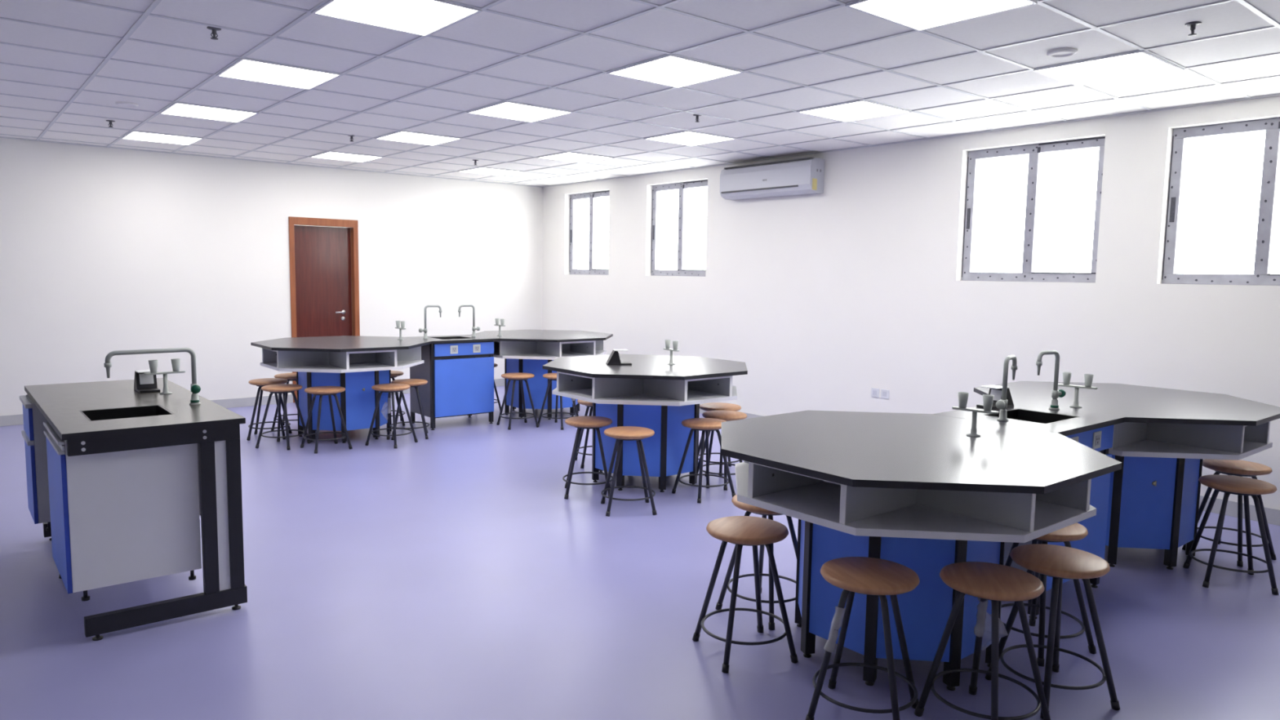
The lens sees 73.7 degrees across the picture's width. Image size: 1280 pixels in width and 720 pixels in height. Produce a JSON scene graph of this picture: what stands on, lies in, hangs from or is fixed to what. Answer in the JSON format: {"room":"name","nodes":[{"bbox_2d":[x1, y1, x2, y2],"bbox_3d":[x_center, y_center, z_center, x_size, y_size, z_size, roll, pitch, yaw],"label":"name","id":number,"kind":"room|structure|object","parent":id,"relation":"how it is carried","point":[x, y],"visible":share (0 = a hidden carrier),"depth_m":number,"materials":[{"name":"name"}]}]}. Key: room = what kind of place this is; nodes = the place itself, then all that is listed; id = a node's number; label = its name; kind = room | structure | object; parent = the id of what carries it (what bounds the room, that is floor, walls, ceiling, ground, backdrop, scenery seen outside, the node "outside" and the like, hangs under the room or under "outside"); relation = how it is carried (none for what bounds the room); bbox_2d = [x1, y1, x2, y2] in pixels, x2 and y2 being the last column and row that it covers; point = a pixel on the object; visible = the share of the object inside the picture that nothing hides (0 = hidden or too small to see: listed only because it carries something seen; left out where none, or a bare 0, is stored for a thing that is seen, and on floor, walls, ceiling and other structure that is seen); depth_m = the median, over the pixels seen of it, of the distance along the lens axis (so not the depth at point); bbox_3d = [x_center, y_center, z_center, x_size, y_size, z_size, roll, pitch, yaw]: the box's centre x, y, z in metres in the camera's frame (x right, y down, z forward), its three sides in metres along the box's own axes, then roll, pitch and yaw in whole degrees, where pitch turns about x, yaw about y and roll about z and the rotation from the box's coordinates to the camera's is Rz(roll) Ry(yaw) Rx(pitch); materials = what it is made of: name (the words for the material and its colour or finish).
{"room":"science classroom","nodes":[
{"label":"science classroom","id":0,"kind":"room"},
{"bbox_2d":[0,137,542,415],"bbox_3d":[-5.263,-0.843,9.444,9.800,2.853,0.200,-4,7,-39],"label":"wall","id":1,"kind":"structure","parent":0,"point":[104,251],"depth_m":9.63,"materials":[{"name":"white paint"}]},
{"bbox_2d":[0,378,504,426],"bbox_3d":[-5.144,0.528,9.559,9.588,0.105,0.012,-4,7,-39],"label":"baseboard","id":2,"kind":"structure","parent":1,"relation":"attached to","point":[11,420],"depth_m":9.93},
{"bbox_2d":[288,216,359,402],"bbox_3d":[-3.909,-0.619,10.551,0.836,2.230,0.168,-4,7,-39],"label":"door","id":3,"kind":"structure","parent":1,"relation":"in","point":[324,273],"depth_m":10.53,"materials":[{"name":"brown wood"}]},
{"bbox_2d":[0,386,1279,719],"bbox_3d":[-1.116,1.172,4.747,10.020,0.100,13.427,-4,7,-39],"label":"floor","id":4,"kind":"structure","parent":0,"point":[451,574],"depth_m":4.04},
{"bbox_2d":[24,377,247,640],"bbox_3d":[-2.693,0.664,4.479,0.710,0.915,1.827,-4,7,-39],"label":"lab bench","id":5,"kind":"object","parent":4,"relation":"on","point":[96,417],"visible":0.73,"depth_m":3.95,"materials":[{"name":"black metal"}]},
{"bbox_2d":[19,394,51,530],"bbox_3d":[-3.191,0.558,4.889,0.535,0.715,0.396,-4,7,-39],"label":"base cabinet","id":6,"kind":"object","parent":5,"relation":"attached to","point":[35,441],"visible":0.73,"depth_m":4.61,"materials":[{"name":"blue laminate"}]},
{"bbox_2d":[43,421,201,600],"bbox_3d":[-2.425,0.657,3.994,0.527,0.718,0.601,-4,7,-39],"label":"base cabinet","id":7,"kind":"object","parent":5,"relation":"attached to","point":[117,517],"visible":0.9,"depth_m":3.76,"materials":[{"name":"metal"}]},
{"bbox_2d":[80,404,173,421],"bbox_3d":[-2.442,0.354,4.067,0.340,0.207,0.345,-4,7,-39],"label":"basin","id":8,"kind":"object","parent":5,"relation":"in","point":[147,411],"depth_m":4.18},
{"bbox_2d":[24,377,245,439],"bbox_3d":[-2.686,0.221,4.435,0.710,0.026,1.827,-4,7,-39],"label":"countertop","id":9,"kind":"structure","parent":5,"relation":"on","point":[61,405],"depth_m":4.19,"materials":[{"name":"black stone"}]},
{"bbox_2d":[133,369,160,393],"bbox_3d":[-2.764,0.115,4.781,0.100,0.114,0.190,-4,7,-39],"label":"box","id":10,"kind":"object","parent":5,"relation":"on","point":[143,383],"visible":0.89,"depth_m":4.77,"materials":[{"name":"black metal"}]},
{"bbox_2d":[138,373,154,384],"bbox_3d":[-2.764,0.106,4.779,0.068,0.057,0.020,-4,7,-39],"label":"outlet plate","id":11,"kind":"object","parent":10,"relation":"attached to","point":[143,379],"depth_m":4.78,"materials":[{"name":"white plastic"}]},
{"bbox_2d":[103,347,200,404],"bbox_3d":[-2.371,0.093,4.173,0.416,0.291,0.094,-4,8,-43],"label":"water tap","id":12,"kind":"object","parent":5,"relation":"on","point":[195,388],"visible":1,"depth_m":4.24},
{"bbox_2d":[189,393,200,404],"bbox_3d":[-2.256,0.198,4.325,0.052,0.056,0.051,-4,8,-43],"label":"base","id":13,"kind":"object","parent":12,"relation":"on","point":[194,400],"depth_m":4.31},
{"bbox_2d":[143,358,185,394],"bbox_3d":[-2.603,0.091,4.677,0.059,0.188,0.206,6,8,44],"label":"fitting","id":14,"kind":"object","parent":5,"relation":"on","point":[175,362],"visible":1,"depth_m":4.67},
{"bbox_2d":[148,360,158,373],"bbox_3d":[-2.641,0.035,4.631,0.046,0.068,0.047,6,8,44],"label":"cup","id":15,"kind":"object","parent":14,"relation":"on","point":[153,364],"depth_m":4.62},
{"bbox_2d":[170,358,180,371],"bbox_3d":[-2.562,0.028,4.711,0.046,0.068,0.047,6,8,44],"label":"cup","id":16,"kind":"object","parent":14,"relation":"on","point":[175,362],"depth_m":4.70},
{"bbox_2d":[246,377,292,440],"bbox_3d":[-3.560,0.467,8.192,0.375,0.553,0.375,0,6,-13],"label":"stool","id":17,"kind":"object","parent":4,"relation":"on","point":[260,383],"visible":0.73,"depth_m":8.10,"materials":[{"name":"wood"}]},
{"bbox_2d":[255,383,311,449],"bbox_3d":[-3.259,0.512,7.782,0.375,0.553,0.375,2,6,11],"label":"stool","id":18,"kind":"object","parent":4,"relation":"on","point":[280,388],"visible":0.96,"depth_m":7.69,"materials":[{"name":"wood"}]},
{"bbox_2d":[271,373,297,431],"bbox_3d":[-3.516,0.421,8.654,0.375,0.553,0.375,0,6,-5],"label":"stool","id":19,"kind":"object","parent":4,"relation":"on","point":[289,376],"visible":0.35,"depth_m":8.52,"materials":[{"name":"metal"}]},
{"bbox_2d":[300,386,352,453],"bbox_3d":[-2.834,0.527,7.693,0.375,0.553,0.375,-3,7,-38],"label":"stool","id":20,"kind":"object","parent":4,"relation":"on","point":[317,390],"visible":1,"depth_m":7.67,"materials":[{"name":"wood"}]},
{"bbox_2d":[250,335,431,443],"bbox_3d":[-2.882,0.278,8.330,1.532,0.915,1.532,-4,7,-39],"label":"lab table","id":21,"kind":"object","parent":4,"relation":"on","point":[354,363],"visible":0.88,"depth_m":7.98,"materials":[{"name":"black metal"}]},
{"bbox_2d":[260,360,424,373],"bbox_3d":[-2.878,0.027,8.305,1.394,0.028,1.394,-4,7,-39],"label":"shelf","id":22,"kind":"object","parent":21,"relation":"attached to","point":[355,366],"depth_m":7.85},
{"bbox_2d":[395,320,405,339],"bbox_3d":[-2.426,-0.300,8.644,0.059,0.188,0.206,-4,7,-39],"label":"fitting","id":23,"kind":"object","parent":21,"relation":"on","point":[397,322],"visible":1,"depth_m":8.64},
{"bbox_2d":[364,383,417,448],"bbox_3d":[-2.313,0.511,7.941,0.375,0.553,0.375,4,6,25],"label":"stool","id":24,"kind":"object","parent":4,"relation":"on","point":[390,388],"visible":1,"depth_m":7.87,"materials":[{"name":"wood"}]},
{"bbox_2d":[391,370,405,426],"bbox_3d":[-2.665,0.402,8.981,0.375,0.553,0.375,-1,6,-20],"label":"stool","id":25,"kind":"object","parent":4,"relation":"on","point":[394,374],"visible":0.38,"depth_m":8.91,"materials":[{"name":"metal"}]},
{"bbox_2d":[390,378,429,439],"bbox_3d":[-2.242,0.475,8.309,0.375,0.553,0.375,-1,6,-15],"label":"stool","id":26,"kind":"object","parent":4,"relation":"on","point":[415,383],"visible":0.8,"depth_m":8.22,"materials":[{"name":"wood"}]},
{"bbox_2d":[408,334,497,430],"bbox_3d":[-1.998,0.220,9.058,0.756,0.915,0.634,-4,7,-39],"label":"sink cabinet","id":27,"kind":"object","parent":4,"relation":"on","point":[458,370],"visible":0.9,"depth_m":8.83,"materials":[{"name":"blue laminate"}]},
{"bbox_2d":[430,336,471,359],"bbox_3d":[-1.986,-0.131,9.016,0.370,0.207,0.330,-4,7,-39],"label":"basin","id":28,"kind":"object","parent":27,"relation":"in","point":[438,337],"depth_m":9.13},
{"bbox_2d":[408,334,497,343],"bbox_3d":[-1.991,-0.222,9.014,0.756,0.026,0.634,-4,7,-39],"label":"countertop","id":29,"kind":"structure","parent":27,"relation":"on","point":[477,339],"depth_m":8.86,"materials":[{"name":"black stone"}]},
{"bbox_2d":[418,305,441,338],"bbox_3d":[-2.175,-0.398,8.868,0.254,0.346,0.051,-4,7,-39],"label":"water tap","id":30,"kind":"object","parent":29,"relation":"on","point":[424,330],"visible":1,"depth_m":8.83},
{"bbox_2d":[457,304,479,337],"bbox_3d":[-1.834,-0.420,9.149,0.254,0.346,0.051,-4,7,-39],"label":"water tap","id":31,"kind":"object","parent":29,"relation":"on","point":[473,328],"visible":1,"depth_m":9.17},
{"bbox_2d":[449,345,457,354],"bbox_3d":[-1.902,-0.106,8.735,0.086,0.086,0.009,-4,7,-39],"label":"power outlet","id":32,"kind":"object","parent":27,"relation":"attached to","point":[453,348],"depth_m":8.73,"materials":[{"name":"white plastic"}]},
{"bbox_2d":[493,363,501,411],"bbox_3d":[-1.831,0.320,9.939,0.374,0.553,0.374,-2,7,-31],"label":"stool","id":33,"kind":"object","parent":4,"relation":"on","point":[495,364],"visible":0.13,"depth_m":9.91,"materials":[{"name":"metal"}]},
{"bbox_2d":[496,372,538,429],"bbox_3d":[-1.285,0.425,8.970,0.375,0.553,0.375,-2,7,-30],"label":"stool","id":34,"kind":"object","parent":4,"relation":"on","point":[510,376],"visible":1,"depth_m":8.92,"materials":[{"name":"wood"}]},
{"bbox_2d":[471,329,613,419],"bbox_3d":[-1.116,0.162,9.786,1.532,0.915,1.532,-4,7,-39],"label":"lab table","id":35,"kind":"object","parent":4,"relation":"on","point":[523,351],"visible":0.73,"depth_m":9.41,"materials":[{"name":"black metal"}]},
{"bbox_2d":[493,318,505,336],"bbox_3d":[-1.540,-0.359,9.374,0.059,0.188,0.206,-4,7,-39],"label":"fitting","id":36,"kind":"object","parent":35,"relation":"on","point":[502,321],"visible":1,"depth_m":9.37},
{"bbox_2d":[493,350,606,359],"bbox_3d":[-1.112,-0.090,9.761,1.394,0.028,1.394,-4,7,-39],"label":"shelf","id":37,"kind":"object","parent":35,"relation":"attached to","point":[529,354],"depth_m":9.27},
{"bbox_2d":[537,373,578,430],"bbox_3d":[-0.854,0.427,9.014,0.375,0.553,0.375,4,7,31],"label":"stool","id":38,"kind":"object","parent":4,"relation":"on","point":[552,376],"visible":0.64,"depth_m":8.97,"materials":[{"name":"metal"}]},
{"bbox_2d":[575,399,592,468],"bbox_3d":[-0.362,0.610,7.251,0.375,0.553,0.375,-1,6,-15],"label":"stool","id":39,"kind":"object","parent":4,"relation":"on","point":[588,404],"visible":0.33,"depth_m":7.12,"materials":[{"name":"metal"}]},
{"bbox_2d":[562,415,613,499],"bbox_3d":[-0.379,0.709,6.256,0.375,0.553,0.375,0,6,-5],"label":"stool","id":40,"kind":"object","parent":4,"relation":"on","point":[579,422],"visible":0.89,"depth_m":6.15,"materials":[{"name":"wood"}]},
{"bbox_2d":[600,426,657,516],"bbox_3d":[-0.077,0.754,5.846,0.375,0.553,0.375,0,6,-9],"label":"stool","id":41,"kind":"object","parent":4,"relation":"on","point":[621,433],"visible":1,"depth_m":5.75,"materials":[{"name":"wood"}]},
{"bbox_2d":[542,354,747,492],"bbox_3d":[0.052,0.485,6.707,1.532,0.915,1.532,-4,7,-39],"label":"lab table","id":42,"kind":"object","parent":4,"relation":"on","point":[652,393],"visible":0.89,"depth_m":6.33,"materials":[{"name":"black metal"}]},
{"bbox_2d":[605,349,631,364],"bbox_3d":[-0.163,-0.022,6.576,0.190,0.114,0.100,0,6,-10],"label":"box","id":43,"kind":"object","parent":42,"relation":"on","point":[614,358],"visible":1,"depth_m":6.53,"materials":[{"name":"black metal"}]},
{"bbox_2d":[551,385,737,405],"bbox_3d":[0.056,0.234,6.682,1.394,0.028,1.394,-4,7,-39],"label":"shelf","id":44,"kind":"object","parent":42,"relation":"attached to","point":[695,395],"depth_m":6.20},
{"bbox_2d":[663,339,679,364],"bbox_3d":[0.244,-0.059,6.636,0.059,0.188,0.206,-2,7,-29],"label":"fitting","id":45,"kind":"object","parent":42,"relation":"on","point":[675,343],"visible":1,"depth_m":6.63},
{"bbox_2d":[671,417,735,502],"bbox_3d":[0.472,0.723,6.248,0.375,0.553,0.375,-3,7,-32],"label":"stool","id":46,"kind":"object","parent":4,"relation":"on","point":[704,424],"visible":0.94,"depth_m":6.21,"materials":[{"name":"wood"}]},
{"bbox_2d":[697,402,742,476],"bbox_3d":[0.653,0.648,7.029,0.375,0.553,0.375,-1,6,-15],"label":"stool","id":47,"kind":"object","parent":4,"relation":"on","point":[711,406],"visible":0.53,"depth_m":6.92,"materials":[{"name":"wood"}]},
{"bbox_2d":[697,410,746,490],"bbox_3d":[0.650,0.688,6.627,0.374,0.553,0.374,6,8,41],"label":"stool","id":48,"kind":"object","parent":4,"relation":"on","point":[727,415],"visible":0.53,"depth_m":6.55,"materials":[{"name":"wood"}]},
{"bbox_2d":[692,515,798,672],"bbox_3d":[0.452,0.980,3.648,0.375,0.553,0.375,-1,6,-19],"label":"stool","id":49,"kind":"object","parent":4,"relation":"on","point":[740,531],"visible":1,"depth_m":3.57,"materials":[{"name":"brown wood"}]},
{"bbox_2d":[715,494,797,630],"bbox_3d":[0.608,0.938,4.100,0.374,0.553,0.374,6,8,41],"label":"stool","id":50,"kind":"object","parent":4,"relation":"on","point":[749,508],"visible":0.5,"depth_m":4.07,"materials":[{"name":"metal"}]},
{"bbox_2d":[805,556,919,719],"bbox_3d":[0.827,1.039,3.119,0.375,0.553,0.375,4,6,27],"label":"stool","id":51,"kind":"object","parent":4,"relation":"on","point":[860,575],"visible":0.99,"depth_m":3.06,"materials":[{"name":"wood"}]},
{"bbox_2d":[721,410,1121,690],"bbox_3d":[1.112,0.799,3.709,1.532,0.915,1.532,-4,7,-39],"label":"lab table","id":52,"kind":"object","parent":4,"relation":"on","point":[922,495],"visible":0.79,"depth_m":3.33,"materials":[{"name":"laminate"}]},
{"bbox_2d":[734,462,1096,542],"bbox_3d":[1.116,0.548,3.684,1.394,0.028,1.394,-4,7,-39],"label":"shelf","id":53,"kind":"object","parent":52,"relation":"attached to","point":[816,501],"depth_m":3.19,"materials":[{"name":"laminate"}]},
{"bbox_2d":[951,391,998,436],"bbox_3d":[1.484,0.243,3.785,0.206,0.188,0.059,6,8,44],"label":"fitting","id":54,"kind":"object","parent":52,"relation":"on","point":[988,399],"visible":1,"depth_m":3.78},
{"bbox_2d":[957,391,968,408],"bbox_3d":[1.445,0.179,3.818,0.047,0.068,0.046,6,8,44],"label":"cup","id":55,"kind":"object","parent":54,"relation":"on","point":[962,396],"depth_m":3.80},
{"bbox_2d":[982,394,994,411],"bbox_3d":[1.525,0.188,3.740,0.047,0.068,0.046,6,8,44],"label":"cup","id":56,"kind":"object","parent":54,"relation":"on","point":[988,399],"depth_m":3.73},
{"bbox_2d":[914,561,1050,719],"bbox_3d":[1.253,1.049,3.083,0.375,0.553,0.375,-3,7,-32],"label":"stool","id":57,"kind":"object","parent":4,"relation":"on","point":[994,582],"visible":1,"depth_m":3.04,"materials":[{"name":"wood"}]},
{"bbox_2d":[934,402,1124,618],"bbox_3d":[1.996,0.741,4.438,0.756,0.915,0.634,-4,7,-39],"label":"sink cabinet","id":58,"kind":"object","parent":4,"relation":"on","point":[1095,431],"visible":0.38,"depth_m":4.35,"materials":[{"name":"black metal"}]},
{"bbox_2d":[976,385,1013,409],"bbox_3d":[1.942,0.201,4.658,0.190,0.114,0.100,-3,7,-32],"label":"box","id":59,"kind":"object","parent":58,"relation":"on","point":[996,390],"visible":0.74,"depth_m":4.64,"materials":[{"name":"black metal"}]},
{"bbox_2d":[990,389,1001,400],"bbox_3d":[1.942,0.192,4.657,0.020,0.057,0.068,-3,7,-31],"label":"outlet plate","id":60,"kind":"object","parent":59,"relation":"attached to","point":[997,393],"depth_m":4.65,"materials":[{"name":"white plastic"}]},
{"bbox_2d":[934,402,1124,435],"bbox_3d":[2.003,0.299,4.394,0.756,0.026,0.634,-4,7,-39],"label":"countertop","id":61,"kind":"structure","parent":58,"relation":"on","point":[1086,421],"depth_m":4.27,"materials":[{"name":"black stone"}]},
{"bbox_2d":[995,355,1017,421],"bbox_3d":[1.827,0.138,4.242,0.051,0.319,0.234,5,7,38],"label":"water tap","id":62,"kind":"object","parent":61,"relation":"on","point":[1002,404],"visible":1,"depth_m":4.20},
{"bbox_2d":[996,408,1008,421],"bbox_3d":[1.794,0.272,4.217,0.051,0.056,0.052,5,7,38],"label":"tap","id":63,"kind":"object","parent":62,"relation":"on","point":[1002,414],"depth_m":4.20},
{"bbox_2d":[1035,350,1066,410],"bbox_3d":[2.196,0.109,4.568,0.244,0.323,0.051,-3,7,-32],"label":"water tap","id":64,"kind":"object","parent":61,"relation":"on","point":[1055,393],"visible":1,"depth_m":4.59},
{"bbox_2d":[1048,399,1059,410],"bbox_3d":[2.239,0.240,4.609,0.052,0.056,0.051,-3,7,-31],"label":"tap","id":65,"kind":"object","parent":64,"relation":"on","point":[1054,406],"depth_m":4.59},
{"bbox_2d":[984,408,1078,423],"bbox_3d":[2.008,0.391,4.395,0.370,0.207,0.330,-4,7,-39],"label":"basin","id":66,"kind":"object","parent":58,"relation":"in","point":[1021,415],"depth_m":4.52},
{"bbox_2d":[1092,431,1101,448],"bbox_3d":[2.292,0.402,4.279,0.086,0.086,0.009,-4,7,-39],"label":"power outlet","id":67,"kind":"object","parent":58,"relation":"attached to","point":[1096,435],"depth_m":4.27,"materials":[{"name":"white plastic"}]},
{"bbox_2d":[1000,522,1096,666],"bbox_3d":[1.762,0.990,3.760,0.375,0.553,0.375,-2,6,-25],"label":"stool","id":68,"kind":"object","parent":4,"relation":"on","point":[1076,531],"visible":0.52,"depth_m":3.65,"materials":[{"name":"metal"}]},
{"bbox_2d":[985,543,1119,719],"bbox_3d":[1.609,1.032,3.311,0.375,0.553,0.375,-1,6,-15],"label":"stool","id":69,"kind":"object","parent":4,"relation":"on","point":[1059,562],"visible":0.94,"depth_m":3.23,"materials":[{"name":"wood"}]},
{"bbox_2d":[973,381,1279,569],"bbox_3d":[2.879,0.683,5.165,1.532,0.915,1.532,-4,7,-39],"label":"lab table","id":70,"kind":"object","parent":4,"relation":"on","point":[1163,441],"visible":0.62,"depth_m":4.78,"materials":[{"name":"black metal"}]},
{"bbox_2d":[1057,372,1097,408],"bbox_3d":[2.406,0.167,4.699,0.206,0.188,0.059,6,8,44],"label":"fitting","id":71,"kind":"object","parent":70,"relation":"on","point":[1088,378],"visible":0.94,"depth_m":4.69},
{"bbox_2d":[1062,372,1071,385],"bbox_3d":[2.367,0.103,4.732,0.047,0.068,0.046,6,8,44],"label":"cup","id":72,"kind":"object","parent":71,"relation":"on","point":[1066,375],"depth_m":4.72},
{"bbox_2d":[1084,373,1093,386],"bbox_3d":[2.447,0.112,4.654,0.047,0.068,0.046,6,8,44],"label":"cup","id":73,"kind":"object","parent":71,"relation":"on","point":[1088,378],"depth_m":4.64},
{"bbox_2d":[1108,440,1272,460],"bbox_3d":[2.883,0.431,5.140,1.394,0.028,1.394,-4,7,-39],"label":"shelf","id":74,"kind":"object","parent":70,"relation":"attached to","point":[1137,448],"depth_m":4.53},
{"bbox_2d":[1182,458,1276,566],"bbox_3d":[3.512,0.888,5.060,0.375,0.553,0.375,-2,6,-25],"label":"stool","id":75,"kind":"object","parent":4,"relation":"on","point":[1239,468],"visible":0.74,"depth_m":4.99,"materials":[{"name":"metal"}]},
{"bbox_2d":[1182,474,1278,595],"bbox_3d":[3.207,0.927,4.615,0.375,0.553,0.375,3,6,16],"label":"stool","id":76,"kind":"object","parent":4,"relation":"on","point":[1228,484],"visible":1,"depth_m":4.54,"materials":[{"name":"wood"}]},
{"bbox_2d":[0,0,1279,186],"bbox_3d":[-1.070,-1.766,4.455,10.020,0.100,13.427,-4,7,-39],"label":"ceiling","id":77,"kind":"structure","parent":0,"point":[661,29],"depth_m":5.32,"materials":[{"name":"tile"}]},
{"bbox_2d":[115,101,137,106],"bbox_3d":[-3.937,-1.960,6.549,0.150,0.018,0.150,-4,7,-39],"label":"ceiling detector","id":78,"kind":"object","parent":77,"relation":"attached to","point":[123,104],"visible":1,"depth_m":6.51,"materials":[{"name":"plastic"}]},
{"bbox_2d":[120,130,203,145],"bbox_3d":[-4.614,-2.142,8.237,0.598,0.011,0.598,-4,7,-39],"label":"recessed light","id":79,"kind":"object","parent":77,"relation":"in","point":[135,135],"visible":1,"depth_m":8.22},
{"bbox_2d":[159,102,258,123],"bbox_3d":[-3.467,-1.987,6.858,0.598,0.011,0.598,-4,7,-39],"label":"recessed light","id":80,"kind":"object","parent":77,"relation":"in","point":[176,108],"visible":1,"depth_m":6.84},
{"bbox_2d":[206,26,221,39],"bbox_3d":[-2.226,-1.707,4.462,0.068,0.055,0.068,-4,7,-39],"label":"sprinkler head","id":81,"kind":"object","parent":77,"relation":"attached to","point":[214,29],"visible":1,"depth_m":4.45},
{"bbox_2d":[216,57,342,89],"bbox_3d":[-2.320,-1.832,5.479,0.598,0.011,0.598,-4,7,-39],"label":"recessed light","id":82,"kind":"object","parent":77,"relation":"in","point":[246,69],"visible":1,"depth_m":5.46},
{"bbox_2d":[309,151,383,162],"bbox_3d":[-3.226,-2.233,9.380,0.598,0.011,0.598,-4,7,-39],"label":"recessed light","id":83,"kind":"object","parent":77,"relation":"in","point":[327,155],"visible":1,"depth_m":9.36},
{"bbox_2d":[311,0,481,36],"bbox_3d":[-1.174,-1.677,4.100,0.598,0.011,0.598,-4,7,-39],"label":"recessed light","id":84,"kind":"object","parent":77,"relation":"in","point":[424,18],"visible":1,"depth_m":4.12,"materials":[{"name":"plastic"}]},
{"bbox_2d":[374,130,462,146],"bbox_3d":[-2.080,-2.079,8.002,0.598,0.011,0.598,-4,7,-39],"label":"recessed light","id":85,"kind":"object","parent":77,"relation":"in","point":[399,136],"visible":1,"depth_m":7.99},
{"bbox_2d":[457,167,524,175],"bbox_3d":[-1.839,-2.325,10.524,0.598,0.011,0.598,-4,7,-39],"label":"recessed light","id":86,"kind":"object","parent":77,"relation":"in","point":[485,171],"visible":1,"depth_m":10.51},
{"bbox_2d":[466,101,573,122],"bbox_3d":[-0.933,-1.924,6.623,0.598,0.011,0.598,-4,7,-39],"label":"recessed light","id":87,"kind":"object","parent":77,"relation":"in","point":[506,109],"visible":1,"depth_m":6.61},
{"bbox_2d":[537,151,614,163],"bbox_3d":[-0.692,-2.170,9.145,0.598,0.011,0.598,-4,7,-39],"label":"recessed light","id":88,"kind":"object","parent":77,"relation":"in","point":[567,156],"visible":1,"depth_m":9.13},
{"bbox_2d":[0,0,1279,186],"bbox_3d":[-1.011,-1.704,4.373,9.624,0.006,12.839,-4,7,-39],"label":"grid","id":89,"kind":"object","parent":77,"relation":"attached to","point":[148,11],"depth_m":5.51,"materials":[{"name":"silver metal"}]},
{"bbox_2d":[606,54,743,88],"bbox_3d":[0.213,-1.769,5.244,0.598,0.011,0.598,-4,7,-39],"label":"recessed light","id":90,"kind":"object","parent":77,"relation":"in","point":[670,70],"visible":1,"depth_m":5.22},
{"bbox_2d":[644,130,736,146],"bbox_3d":[0.454,-2.015,7.766,0.598,0.011,0.598,-4,7,-39],"label":"recessed light","id":91,"kind":"object","parent":77,"relation":"in","point":[689,138],"visible":1,"depth_m":7.75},
{"bbox_2d":[796,99,911,122],"bbox_3d":[1.601,-1.861,6.387,0.598,0.011,0.598,-4,7,-39],"label":"recessed light","id":92,"kind":"object","parent":77,"relation":"in","point":[860,109],"visible":1,"depth_m":6.37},
{"bbox_2d":[844,0,1037,31],"bbox_3d":[1.360,-1.614,3.865,0.598,0.011,0.598,-4,7,-39],"label":"recessed light","id":93,"kind":"object","parent":77,"relation":"in","point":[916,15],"visible":1,"depth_m":3.94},
{"bbox_2d":[1046,47,1077,57],"bbox_3d":[2.302,-1.674,4.654,0.150,0.018,0.150,-4,7,-39],"label":"ceiling detector","id":94,"kind":"object","parent":77,"relation":"attached to","point":[1067,51],"visible":1,"depth_m":4.63,"materials":[{"name":"plastic"}]},
{"bbox_2d":[1033,50,1183,86],"bbox_3d":[2.747,-1.706,5.008,0.598,0.011,0.598,-4,7,-39],"label":"recessed light","id":95,"kind":"object","parent":77,"relation":"in","point":[1142,63],"visible":1,"depth_m":4.99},
{"bbox_2d":[1185,21,1201,35],"bbox_3d":[2.669,-1.597,4.120,0.068,0.055,0.068,-4,7,-39],"label":"sprinkler head","id":96,"kind":"object","parent":77,"relation":"attached to","point":[1193,24],"visible":1,"depth_m":4.11},
{"bbox_2d":[542,95,1279,510],"bbox_3d":[2.683,-0.547,7.713,0.220,2.853,13.427,-4,7,-39],"label":"wall","id":97,"kind":"structure","parent":0,"point":[834,295],"depth_m":7.81,"materials":[{"name":"white paint"}]},
{"bbox_2d":[568,190,609,275],"bbox_3d":[-0.643,-1.726,11.664,0.079,1.115,1.020,-4,7,-39],"label":"window","id":98,"kind":"structure","parent":97,"relation":"in","point":[593,196],"depth_m":11.68,"materials":[{"name":"white metal"}]},
{"bbox_2d":[0,93,1279,187],"bbox_3d":[-1.015,-1.702,4.378,9.600,0.012,12.827,-4,7,-39],"label":"trim","id":99,"kind":"structure","parent":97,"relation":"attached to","point":[1277,94],"depth_m":8.52,"materials":[{"name":"silver metal"}]},
{"bbox_2d":[650,179,707,276],"bbox_3d":[0.512,-1.570,10.275,0.079,1.115,1.075,-4,7,-39],"label":"window","id":100,"kind":"structure","parent":97,"relation":"in","point":[682,187],"depth_m":10.29,"materials":[{"name":"white metal"}]},
{"bbox_2d":[720,157,824,199],"bbox_3d":[1.349,-1.876,8.883,0.216,0.334,1.251,-4,7,-39],"label":"air conditioner","id":101,"kind":"object","parent":97,"relation":"attached to","point":[800,176],"visible":1,"depth_m":8.73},
{"bbox_2d":[720,185,798,193],"bbox_3d":[1.228,-1.776,8.880,0.016,0.016,1.070,-4,7,-39],"label":"air vent","id":102,"kind":"object","parent":101,"relation":"attached to","point":[752,188],"depth_m":8.86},
{"bbox_2d":[724,157,814,168],"bbox_3d":[1.357,-2.038,8.873,0.160,0.009,1.200,-4,7,-39],"label":"grille","id":103,"kind":"object","parent":101,"relation":"attached to","point":[807,159],"depth_m":8.73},
{"bbox_2d":[871,387,879,397],"bbox_3d":[2.242,0.312,8.137,0.010,0.086,0.086,-4,7,-39],"label":"wall socket","id":104,"kind":"object","parent":97,"relation":"attached to","point":[874,392],"visible":1,"depth_m":8.13,"materials":[{"name":"white plastic"}]},
{"bbox_2d":[880,389,888,399],"bbox_3d":[2.312,0.321,8.052,0.010,0.086,0.086,-4,7,-39],"label":"wall socket","id":105,"kind":"object","parent":97,"relation":"attached to","point":[884,393],"visible":1,"depth_m":8.05,"materials":[{"name":"white plastic"}]},
{"bbox_2d":[699,404,1279,525],"bbox_3d":[2.636,0.834,7.699,0.012,0.105,12.827,-4,7,-39],"label":"baseboard","id":106,"kind":"structure","parent":97,"relation":"attached to","point":[1273,515],"depth_m":5.91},
{"bbox_2d":[961,136,1105,282],"bbox_3d":[3.224,-1.204,7.014,0.079,1.115,1.160,-4,7,-39],"label":"window","id":107,"kind":"structure","parent":97,"relation":"in","point":[1035,151],"depth_m":7.00,"materials":[{"name":"grey metal"}]},
{"bbox_2d":[1161,117,1279,285],"bbox_3d":[4.253,-1.065,5.777,0.079,1.115,1.210,-4,7,-39],"label":"window","id":108,"kind":"structure","parent":97,"relation":"in","point":[1262,276],"depth_m":5.90,"materials":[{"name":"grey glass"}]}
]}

